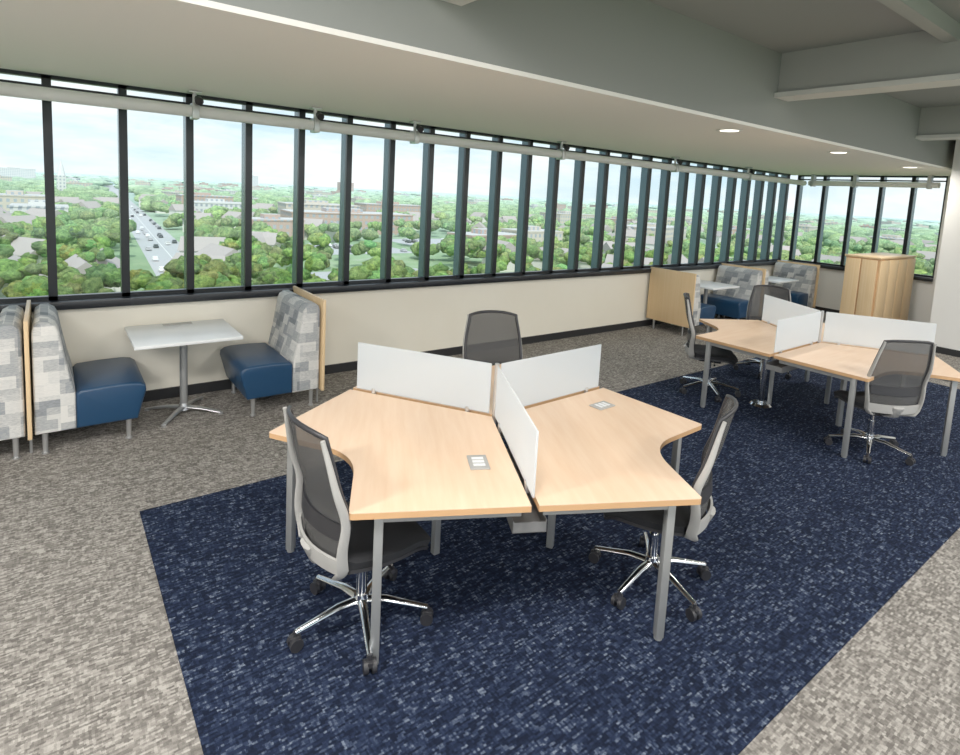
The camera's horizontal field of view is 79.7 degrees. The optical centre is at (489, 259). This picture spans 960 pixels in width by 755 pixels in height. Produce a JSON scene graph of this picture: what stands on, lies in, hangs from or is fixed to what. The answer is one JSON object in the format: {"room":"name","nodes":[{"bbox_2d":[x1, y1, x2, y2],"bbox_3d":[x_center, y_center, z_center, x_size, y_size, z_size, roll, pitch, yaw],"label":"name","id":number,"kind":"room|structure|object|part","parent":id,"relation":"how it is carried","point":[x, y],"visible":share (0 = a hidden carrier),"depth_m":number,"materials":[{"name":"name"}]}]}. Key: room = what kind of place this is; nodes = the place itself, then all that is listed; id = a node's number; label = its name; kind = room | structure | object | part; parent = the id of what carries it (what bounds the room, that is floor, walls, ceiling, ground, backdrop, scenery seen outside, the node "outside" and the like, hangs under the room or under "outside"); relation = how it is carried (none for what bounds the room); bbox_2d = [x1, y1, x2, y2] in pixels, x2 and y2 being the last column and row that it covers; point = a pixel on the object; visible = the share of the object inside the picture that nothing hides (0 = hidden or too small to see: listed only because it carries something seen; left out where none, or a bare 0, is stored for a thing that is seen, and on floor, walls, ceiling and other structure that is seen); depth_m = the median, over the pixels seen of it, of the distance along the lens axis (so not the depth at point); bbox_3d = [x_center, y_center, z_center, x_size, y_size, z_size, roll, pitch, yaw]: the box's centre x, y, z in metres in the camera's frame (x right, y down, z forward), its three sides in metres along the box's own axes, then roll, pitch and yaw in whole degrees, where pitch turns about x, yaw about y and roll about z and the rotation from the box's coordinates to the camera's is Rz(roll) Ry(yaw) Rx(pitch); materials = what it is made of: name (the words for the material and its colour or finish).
{"room":"open-plan office","nodes":[
{"label":"open-plan office","id":0,"kind":"room"},
{"bbox_2d":[31,174,792,390],"bbox_3d":[-0.252,-0.626,7.525,17.750,3.700,0.250,-2,8,-37],"label":"wall","id":1,"kind":"structure","parent":0,"point":[420,319],"depth_m":6.77,"materials":[{"name":"beige paint"}]},
{"bbox_2d":[0,260,788,312],"bbox_3d":[-0.388,0.262,7.496,17.450,0.070,0.290,-2,8,-37],"label":"sill","id":2,"kind":"structure","parent":1,"relation":"attached to","point":[69,304],"depth_m":6.28,"materials":[{"name":"black"}]},
{"bbox_2d":[0,68,790,302],"bbox_3d":[-0.339,-0.714,7.374,16.928,1.900,0.080,-2,8,-37],"label":"frame","id":3,"kind":"object","parent":1,"relation":"attached to","point":[46,79],"visible":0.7,"depth_m":6.46,"materials":[{"name":"black metal"}]},
{"bbox_2d":[143,314,717,401],"bbox_3d":[-0.387,1.180,7.533,17.450,0.100,0.020,-2,8,-37],"label":"baseboard","id":4,"kind":"structure","parent":1,"relation":"attached to","point":[171,392],"depth_m":7.19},
{"bbox_2d":[117,89,786,291],"bbox_3d":[-0.379,-0.712,7.427,16.920,1.880,0.130,-2,8,-37],"label":"side mullions","id":5,"kind":"object","parent":1,"relation":"attached to","point":[663,175],"visible":0.4,"depth_m":8.71,"materials":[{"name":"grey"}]},
{"bbox_2d":[0,0,951,175],"bbox_3d":[0.801,-1.449,6.108,17.750,0.030,3.090,-2,8,-37],"label":"ceiling","id":6,"kind":"structure","parent":0,"point":[215,49],"depth_m":4.29,"materials":[{"name":"white paint"}]},
{"bbox_2d":[0,81,806,185],"bbox_3d":[-0.139,-1.462,7.011,17.250,0.248,0.181,-2,8,-37],"label":"roller shade","id":7,"kind":"object","parent":6,"relation":"attached to","point":[194,110],"visible":1,"depth_m":5.77,"materials":[{"name":"white fabric"}]},
{"bbox_2d":[716,128,743,131],"bbox_3d":[2.416,-1.307,5.801,0.264,0.012,0.264,-2,8,-37],"label":"recessed light","id":8,"kind":"object","parent":6,"relation":"in","point":[728,129],"visible":1,"depth_m":5.77,"materials":[{"name":"white plastic"}]},
{"bbox_2d":[827,151,850,153],"bbox_3d":[4.450,-1.373,7.338,0.264,0.012,0.264,-2,8,-37],"label":"recessed light","id":9,"kind":"object","parent":6,"relation":"in","point":[833,152],"visible":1,"depth_m":7.30,"materials":[{"name":"white plastic"}]},
{"bbox_2d":[808,174,940,188],"bbox_3d":[7.409,-1.535,11.223,0.120,0.248,2.255,-2,8,-37],"label":"roller shade","id":10,"kind":"object","parent":6,"relation":"attached to","point":[855,183],"visible":1,"depth_m":11.14,"materials":[{"name":"white fabric"}]},
{"bbox_2d":[900,166,919,167],"bbox_3d":[6.545,-1.445,8.959,0.264,0.012,0.264,-2,8,-37],"label":"recessed light","id":11,"kind":"object","parent":6,"relation":"in","point":[903,166],"visible":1,"depth_m":8.92,"materials":[{"name":"white plastic"}]},
{"bbox_2d":[0,313,959,754],"bbox_3d":[2.850,1.914,3.647,18.250,0.120,10.830,-2,8,-37],"label":"floor","id":12,"kind":"structure","parent":0,"point":[90,665],"depth_m":2.91,"materials":[{"name":"grey carpet"}]},
{"bbox_2d":[0,305,26,459],"bbox_3d":[-3.868,0.917,4.225,0.708,1.000,0.800,-2,8,-37],"label":"booth seat","id":13,"kind":"object","parent":12,"relation":"on","point":[13,409],"visible":0.98,"depth_m":4.09,"materials":[{"name":"fabric"}]},
{"bbox_2d":[23,300,34,452],"bbox_3d":[-3.565,0.892,4.454,0.026,1.030,0.860,-2,8,-37],"label":"divider panel","id":14,"kind":"object","parent":12,"relation":"on","point":[27,322],"visible":0.92,"depth_m":4.14,"materials":[{"name":"brown wood"}]},
{"bbox_2d":[31,303,145,454],"bbox_3d":[-3.262,0.897,4.686,0.708,1.000,0.800,-2,8,-37],"label":"booth seat","id":15,"kind":"object","parent":12,"relation":"on","point":[89,393],"visible":1,"depth_m":4.36,"materials":[{"name":"fabric"}]},
{"bbox_2d":[31,303,76,434],"bbox_3d":[-3.441,0.819,4.537,0.248,0.830,0.800,-2,8,-37],"label":"cushion","id":16,"kind":"object","parent":15,"relation":"on","point":[54,376],"depth_m":4.23,"materials":[{"name":"fabric"}]},
{"bbox_2d":[73,357,145,427],"bbox_3d":[-3.173,1.070,4.782,0.458,0.305,0.800,-2,8,-37],"label":"seat cushion","id":17,"kind":"object","parent":15,"relation":"on","point":[109,390],"depth_m":4.51,"materials":[{"name":"blue leather"}]},
{"bbox_2d":[124,319,242,427],"bbox_3d":[-2.739,0.998,5.142,0.820,0.752,0.760,-2,8,-37],"label":"table","id":18,"kind":"object","parent":12,"relation":"on","point":[181,334],"visible":1,"depth_m":5.10,"materials":[{"name":"white laminate"}]},
{"bbox_2d":[220,290,319,415],"bbox_3d":[-2.135,0.860,5.545,0.708,1.000,0.800,-2,8,-37],"label":"booth seat","id":19,"kind":"object","parent":12,"relation":"on","point":[289,362],"visible":1,"depth_m":5.37,"materials":[{"name":"fabric"}]},
{"bbox_2d":[220,343,292,399],"bbox_3d":[-2.244,1.039,5.490,0.458,0.305,0.800,-2,8,-37],"label":"seat cushion","id":20,"kind":"object","parent":19,"relation":"on","point":[257,370],"depth_m":5.26,"materials":[{"name":"blue leather"}]},
{"bbox_2d":[268,290,319,391],"bbox_3d":[-1.947,0.769,5.675,0.248,0.830,0.800,-2,8,-37],"label":"cushion","id":21,"kind":"object","parent":19,"relation":"on","point":[295,330],"depth_m":5.41,"materials":[{"name":"fabric"}]},
{"bbox_2d":[293,286,325,401],"bbox_3d":[-1.831,0.835,5.775,0.026,1.030,0.860,-2,8,-37],"label":"divider panel","id":22,"kind":"object","parent":12,"relation":"on","point":[319,301],"depth_m":5.46,"materials":[{"name":"beige wood"}]},
{"bbox_2d":[139,357,959,754],"bbox_3d":[2.112,1.654,4.996,8.535,0.006,3.040,-2,8,-37],"label":"carpet","id":23,"kind":"object","parent":12,"relation":"on","point":[525,649],"visible":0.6,"depth_m":2.97,"materials":[{"name":"blue carpet"}]},
{"bbox_2d":[283,405,432,674],"bbox_3d":[-0.620,1.209,2.726,0.658,1.098,0.683,-2,8,-39],"label":"office chair","id":24,"kind":"object","parent":23,"relation":"on","point":[342,546],"visible":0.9,"depth_m":2.56,"materials":[{"name":"grey fabric"}]},
{"bbox_3d":[-0.718,1.042,2.615,0.307,0.691,0.522,-2,8,-39],"label":"frame","id":25,"kind":"part","parent":24,"relation":"part of","materials":[{"name":"grey plastic"}]},
{"bbox_3d":[-0.580,1.319,2.773,0.498,0.109,0.504,-2,8,-39],"label":"seat","id":26,"kind":"part","parent":24,"relation":"part of","materials":[{"name":"black fabric"}]},
{"bbox_2d":[269,342,701,664],"bbox_3d":[0.001,1.150,3.632,2.553,1.075,2.216,2,7,-10],"label":"cluster","id":27,"kind":"object","parent":23,"relation":"on","point":[420,439],"visible":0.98,"depth_m":3.12,"materials":[{"name":"brown wood"}]},
{"bbox_3d":[0.015,1.004,3.577,2.363,0.036,2.048,2,7,-10],"label":"frame","id":28,"kind":"part","parent":27,"relation":"part of","materials":[{"name":"silver metal"}]},
{"bbox_2d":[463,310,521,437],"bbox_3d":[0.060,1.019,4.703,0.683,1.098,0.703,2,7,-12],"label":"office chair","id":29,"kind":"object","parent":23,"relation":"on","point":[490,336],"visible":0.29,"depth_m":4.94,"materials":[{"name":"grey fabric"}]},
{"bbox_3d":[0.036,0.828,4.841,0.522,0.691,0.307,2,7,-12],"label":"frame","id":30,"kind":"part","parent":29,"relation":"part of","materials":[{"name":"grey plastic"}]},
{"bbox_2d":[589,394,737,621],"bbox_3d":[0.925,1.244,3.151,0.703,1.098,0.683,6,7,26],"label":"office chair","id":31,"kind":"object","parent":23,"relation":"on","point":[690,520],"visible":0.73,"depth_m":2.98,"materials":[{"name":"black fabric"}]},
{"bbox_3d":[0.886,1.353,3.179,0.498,0.109,0.504,6,7,26],"label":"seat","id":32,"kind":"part","parent":31,"relation":"part of","materials":[{"name":"black fabric"}]},
{"bbox_3d":[1.079,1.089,3.059,0.307,0.691,0.522,6,7,26],"label":"frame","id":33,"kind":"part","parent":31,"relation":"part of","materials":[{"name":"grey plastic"}]},
{"bbox_2d":[679,292,740,401],"bbox_3d":[2.486,0.950,6.449,0.703,1.098,0.683,5,7,17],"label":"office chair","id":34,"kind":"object","parent":23,"relation":"on","point":[718,355],"visible":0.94,"depth_m":6.37,"materials":[{"name":"silver metal"}]},
{"bbox_3d":[2.341,0.765,6.479,0.307,0.691,0.522,5,7,17],"label":"frame","id":35,"kind":"part","parent":34,"relation":"part of","materials":[{"name":"grey plastic"}]},
{"bbox_3d":[2.514,1.065,6.453,0.498,0.109,0.504,5,7,17],"label":"seat","id":36,"kind":"part","parent":34,"relation":"part of","materials":[{"name":"black fabric"}]},
{"bbox_2d":[733,285,791,378],"bbox_3d":[3.538,0.902,7.365,0.683,1.098,0.703,6,7,27],"label":"office chair","id":37,"kind":"object","parent":23,"relation":"on","point":[756,300],"visible":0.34,"depth_m":7.61,"materials":[{"name":"grey fabric"}]},
{"bbox_2d":[696,295,959,457],"bbox_3d":[3.495,1.059,6.086,2.216,1.075,2.553,-2,8,-38],"label":"cluster","id":38,"kind":"object","parent":23,"relation":"on","point":[844,347],"visible":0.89,"depth_m":5.75,"materials":[{"name":"brown wood"}]},
{"bbox_3d":[3.473,0.908,6.045,2.048,0.036,2.363,-2,8,-38],"label":"frame","id":39,"kind":"part","parent":38,"relation":"part of","materials":[{"name":"silver metal"}]},
{"bbox_2d":[824,340,936,465],"bbox_3d":[3.411,1.158,5.081,0.683,1.098,0.703,3,7,-3],"label":"office chair","id":40,"kind":"object","parent":23,"relation":"on","point":[901,370],"visible":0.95,"depth_m":4.82,"materials":[{"name":"grey fabric"}]},
{"bbox_3d":[3.403,1.266,5.130,0.504,0.109,0.498,3,7,-3],"label":"seat","id":41,"kind":"part","parent":40,"relation":"part of","materials":[{"name":"black fabric"}]},
{"bbox_3d":[3.426,1.006,4.900,0.522,0.691,0.307,3,7,-3],"label":"frame","id":42,"kind":"part","parent":40,"relation":"part of","materials":[{"name":"grey plastic"}]},
{"bbox_2d":[646,267,696,335],"bbox_3d":[2.948,0.677,9.415,0.026,1.030,0.860,-2,8,-37],"label":"divider panel","id":43,"kind":"object","parent":12,"relation":"on","point":[666,303],"depth_m":9.40,"materials":[{"name":"beige wood"}]},
{"bbox_2d":[652,275,715,332],"bbox_3d":[3.251,0.682,9.648,0.708,1.000,0.800,-2,8,-37],"label":"booth seat","id":44,"kind":"object","parent":12,"relation":"on","point":[700,310],"visible":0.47,"depth_m":9.27,"materials":[{"name":"grey fabric"}]},
{"bbox_2d":[693,275,700,325],"bbox_3d":[3.072,0.604,9.499,0.248,0.830,0.800,-2,8,-37],"label":"cushion","id":45,"kind":"object","parent":44,"relation":"on","point":[697,305],"depth_m":9.18,"materials":[{"name":"fabric"}]},
{"bbox_2d":[699,303,715,324],"bbox_3d":[3.340,0.855,9.744,0.458,0.305,0.800,-2,8,-37],"label":"seat cushion","id":46,"kind":"object","parent":44,"relation":"on","point":[707,311],"depth_m":9.41,"materials":[{"name":"blue leather"}]},
{"bbox_2d":[700,280,739,325],"bbox_3d":[3.773,0.783,10.103,0.820,0.752,0.760,-2,8,-37],"label":"table","id":47,"kind":"object","parent":12,"relation":"on","point":[706,285],"visible":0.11,"depth_m":9.98,"materials":[{"name":"white laminate"}]},
{"bbox_2d":[700,265,762,319],"bbox_3d":[4.370,0.645,10.501,0.708,1.000,0.800,-2,8,-37],"label":"booth seat","id":48,"kind":"object","parent":12,"relation":"on","point":[733,302],"visible":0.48,"depth_m":10.40,"materials":[{"name":"fabric"}]},
{"bbox_2d":[700,293,748,318],"bbox_3d":[4.261,0.824,10.445,0.458,0.305,0.800,-2,8,-37],"label":"seat cushion","id":49,"kind":"object","parent":48,"relation":"on","point":[727,304],"depth_m":10.24,"materials":[{"name":"blue leather"}]},
{"bbox_2d":[713,265,762,299],"bbox_3d":[4.558,0.554,10.630,0.248,0.830,0.800,-2,8,-37],"label":"cushion","id":50,"kind":"object","parent":48,"relation":"on","point":[745,278],"depth_m":10.53,"materials":[{"name":"fabric"}]},
{"bbox_2d":[722,263,765,316],"bbox_3d":[4.674,0.620,10.730,0.026,1.030,0.860,-2,8,-37],"label":"divider panel","id":51,"kind":"object","parent":12,"relation":"on","point":[726,264],"visible":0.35,"depth_m":10.49,"materials":[{"name":"brown wood"}]},
{"bbox_2d":[722,270,768,315],"bbox_3d":[4.976,0.625,10.962,0.708,1.000,0.800,-2,8,-37],"label":"booth seat","id":52,"kind":"object","parent":12,"relation":"on","point":[767,273],"visible":0.12,"depth_m":10.45,"materials":[{"name":"fabric"}]},
{"bbox_2d":[765,270,768,284],"bbox_3d":[4.798,0.546,10.813,0.248,0.830,0.800,-2,8,-37],"label":"cushion","id":53,"kind":"object","parent":52,"relation":"on","point":[767,274],"depth_m":10.45,"materials":[{"name":"fabric"}]},
{"bbox_2d":[768,276,798,284],"bbox_3d":[5.523,0.725,11.435,0.820,0.752,0.760,-2,8,-37],"label":"table","id":54,"kind":"object","parent":12,"relation":"on","point":[772,279],"visible":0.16,"depth_m":11.22,"materials":[{"name":"white laminate"}]},
{"bbox_2d":[771,262,816,306],"bbox_3d":[6.096,0.588,11.815,0.708,1.000,0.800,-2,8,-37],"label":"booth seat","id":55,"kind":"object","parent":12,"relation":"on","point":[802,292],"visible":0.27,"depth_m":11.71,"materials":[{"name":"grey fabric"}]},
{"bbox_2d":[790,291,807,306],"bbox_3d":[5.987,0.767,11.759,0.458,0.305,0.800,-2,8,-37],"label":"seat cushion","id":56,"kind":"object","parent":55,"relation":"on","point":[798,297],"depth_m":11.42,"materials":[{"name":"blue leather"}]},
{"bbox_2d":[777,260,819,307],"bbox_3d":[6.400,0.563,12.044,0.026,1.030,0.860,-2,8,-37],"label":"divider panel","id":57,"kind":"object","parent":12,"relation":"on","point":[818,266],"depth_m":11.74,"materials":[{"name":"beige wood"}]},
{"bbox_2d":[839,252,916,319],"bbox_3d":[6.834,0.611,10.159,1.695,1.410,0.545,-2,8,-37],"label":"storage cabinet","id":58,"kind":"object","parent":12,"relation":"on","point":[879,285],"visible":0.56,"depth_m":9.70,"materials":[{"name":"brown wood"}]},
{"bbox_3d":[6.872,-0.074,10.084,1.690,0.029,0.540,-2,8,-37],"label":"panel","id":59,"kind":"part","parent":58,"relation":"part of","materials":[{"name":"brown wood"}]},
{"bbox_2d":[647,0,959,107],"bbox_3d":[4.029,-1.577,1.865,17.750,0.100,7.460,-2,8,-37],"label":"ceiling","id":60,"kind":"structure","parent":0,"point":[781,26],"depth_m":4.65,"materials":[{"name":"grey paint"}]},
{"bbox_2d":[210,0,955,168],"bbox_3d":[1.746,-1.643,4.860,17.750,0.740,0.030,-2,8,-37],"label":"ceiling beam","id":61,"kind":"structure","parent":60,"relation":"attached to","point":[644,49],"depth_m":4.34,"materials":[{"name":"white paint"}]},
{"bbox_2d":[778,31,959,91],"bbox_3d":[5.166,-1.377,2.767,0.160,0.380,7.458,-2,8,-37],"label":"ceiling beam","id":62,"kind":"structure","parent":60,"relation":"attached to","point":[916,54],"depth_m":5.03,"materials":[{"name":"grey paint"}]},
{"bbox_2d":[774,73,959,100],"bbox_3d":[5.154,-1.161,2.792,0.280,0.045,7.458,-2,8,-37],"label":"flange","id":63,"kind":"object","parent":62,"relation":"attached to","point":[948,80],"visible":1,"depth_m":5.03,"materials":[{"name":"grey paint"}]},
{"bbox_2d":[918,105,959,134],"bbox_3d":[8.347,-1.482,5.190,0.160,0.380,7.458,-2,8,-37],"label":"web","id":64,"kind":"object","parent":60,"relation":"attached to","point":[945,119],"visible":0.8,"depth_m":7.89,"materials":[{"name":"grey paint"}]},
{"bbox_2d":[915,134,959,140],"bbox_3d":[8.335,-1.267,5.215,0.280,0.045,7.458,-2,8,-37],"label":"flange","id":65,"kind":"object","parent":64,"relation":"attached to","point":[944,136],"visible":1,"depth_m":7.91,"materials":[{"name":"grey paint"}]},
{"bbox_3d":[1.985,-1.272,0.344,0.160,0.380,7.458,-2,8,-37],"label":"web","id":66,"kind":"object","parent":60,"relation":"attached to","visible":0},
{"bbox_2d":[442,0,475,5],"bbox_3d":[1.973,-1.056,0.369,0.280,0.045,7.458,-2,8,-37],"label":"flange","id":67,"kind":"object","parent":66,"relation":"attached to","point":[457,2],"visible":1,"depth_m":3.32,"materials":[{"name":"grey paint"}]},
{"bbox_2d":[815,176,950,322],"bbox_3d":[7.612,-0.662,11.563,0.250,3.700,3.480,-2,8,-37],"label":"wall","id":68,"kind":"structure","parent":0,"point":[830,283],"depth_m":10.89,"materials":[{"name":"beige paint"}]},
{"bbox_2d":[810,306,839,312],"bbox_3d":[7.504,1.147,11.560,0.020,0.100,3.140,-2,8,-37],"label":"baseboard","id":69,"kind":"structure","parent":68,"relation":"attached to","point":[825,310],"depth_m":12.11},
{"bbox_2d":[792,177,918,264],"bbox_3d":[7.563,-0.764,11.640,0.130,1.880,2.691,-2,8,-37],"label":"side mullions","id":70,"kind":"object","parent":68,"relation":"attached to","point":[827,187],"visible":0.42,"depth_m":11.87,"materials":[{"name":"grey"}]},
{"bbox_2d":[791,261,933,281],"bbox_3d":[7.473,0.209,11.685,0.270,0.070,2.575,-2,8,-37],"label":"sill","id":71,"kind":"structure","parent":68,"relation":"attached to","point":[920,278],"depth_m":11.83,"materials":[{"name":"black metal"}]},
{"bbox_2d":[788,175,947,277],"bbox_3d":[7.512,-0.772,11.599,0.080,1.900,2.699,-2,8,-37],"label":"frame","id":72,"kind":"object","parent":68,"relation":"attached to","point":[882,178],"visible":0.64,"depth_m":11.73,"materials":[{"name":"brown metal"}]},
{"bbox_2d":[877,0,959,42],"bbox_3d":[1.717,-1.732,3.077,15.550,0.120,0.100,-2,8,-37],"label":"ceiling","id":73,"kind":"structure","parent":0,"point":[924,14],"depth_m":4.15,"materials":[{"name":"white paint"}]},
{"bbox_2d":[930,140,959,350],"bbox_3d":[10.131,0.031,6.727,2.140,3.700,7.350,-2,8,-37],"label":"wall","id":74,"kind":"structure","parent":0,"point":[945,313],"depth_m":8.90,"materials":[{"name":"white paint"}]},
{"bbox_2d":[935,346,959,356],"bbox_3d":[9.175,1.845,6.277,0.020,0.100,7.350,-2,8,-37],"label":"baseboard","id":75,"kind":"structure","parent":74,"relation":"attached to","point":[942,350],"depth_m":8.94,"materials":[{"name":"black rubber"}]},
{"label":"outside","id":76,"kind":"structure","parent":0,"visible":0},
{"bbox_2d":[36,172,939,290],"bbox_3d":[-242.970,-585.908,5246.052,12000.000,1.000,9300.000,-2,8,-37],"label":"ground","id":77,"kind":"structure","parent":76,"point":[138,260],"depth_m":259.32,"materials":[{"name":"green plant"}]},
{"bbox_2d":[56,158,65,190],"bbox_3d":[-451.460,-85.947,605.445,8.000,42.000,8.000,-2,8,-37],"label":"church steeple","id":78,"kind":"object","parent":77,"relation":"on","point":[61,176],"visible":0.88,"depth_m":602.79,"materials":[{"name":"white"}]},
{"bbox_2d":[0,191,936,297],"bbox_3d":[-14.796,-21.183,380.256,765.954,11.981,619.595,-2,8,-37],"label":"houses","id":79,"kind":"structure","parent":77,"relation":"on","point":[210,246],"depth_m":229.41,"materials":[{"name":"white"}]},
{"bbox_2d":[0,173,939,296],"bbox_3d":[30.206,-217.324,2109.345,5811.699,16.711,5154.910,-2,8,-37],"label":"canopy","id":80,"kind":"object","parent":77,"relation":"on","point":[80,228],"visible":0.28,"depth_m":234.22,"materials":[{"name":"green plant"}]},
{"bbox_2d":[0,167,939,241],"bbox_3d":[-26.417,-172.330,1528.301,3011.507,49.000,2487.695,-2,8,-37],"label":"city buildings","id":81,"kind":"structure","parent":77,"relation":"on","point":[11,201],"depth_m":408.17,"materials":[{"name":"concrete"}]},
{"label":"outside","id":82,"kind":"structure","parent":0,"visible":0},
{"bbox_2d":[311,239,717,280],"bbox_3d":[45.319,-3.664,308.484,314.000,0.050,168.000,-2,8,-37],"label":"parking lot","id":83,"kind":"structure","parent":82,"point":[324,275],"depth_m":268.40,"materials":[{"name":"grey asphalt"}]},
{"bbox_2d":[129,206,443,271],"bbox_3d":[-63.332,-22.601,415.061,351.727,1.500,466.150,-2,8,-37],"label":"parked cars","id":84,"kind":"object","parent":83,"relation":"on","point":[148,248],"visible":0.29,"depth_m":272.60,"materials":[{"name":"white paint"}]},
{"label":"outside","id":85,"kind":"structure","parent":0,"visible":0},
{"bbox_2d":[106,185,178,275],"bbox_3d":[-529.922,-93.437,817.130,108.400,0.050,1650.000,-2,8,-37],"label":"road","id":86,"kind":"structure","parent":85,"point":[165,253],"depth_m":259.86,"materials":[{"name":"grey asphalt"}]}
]}

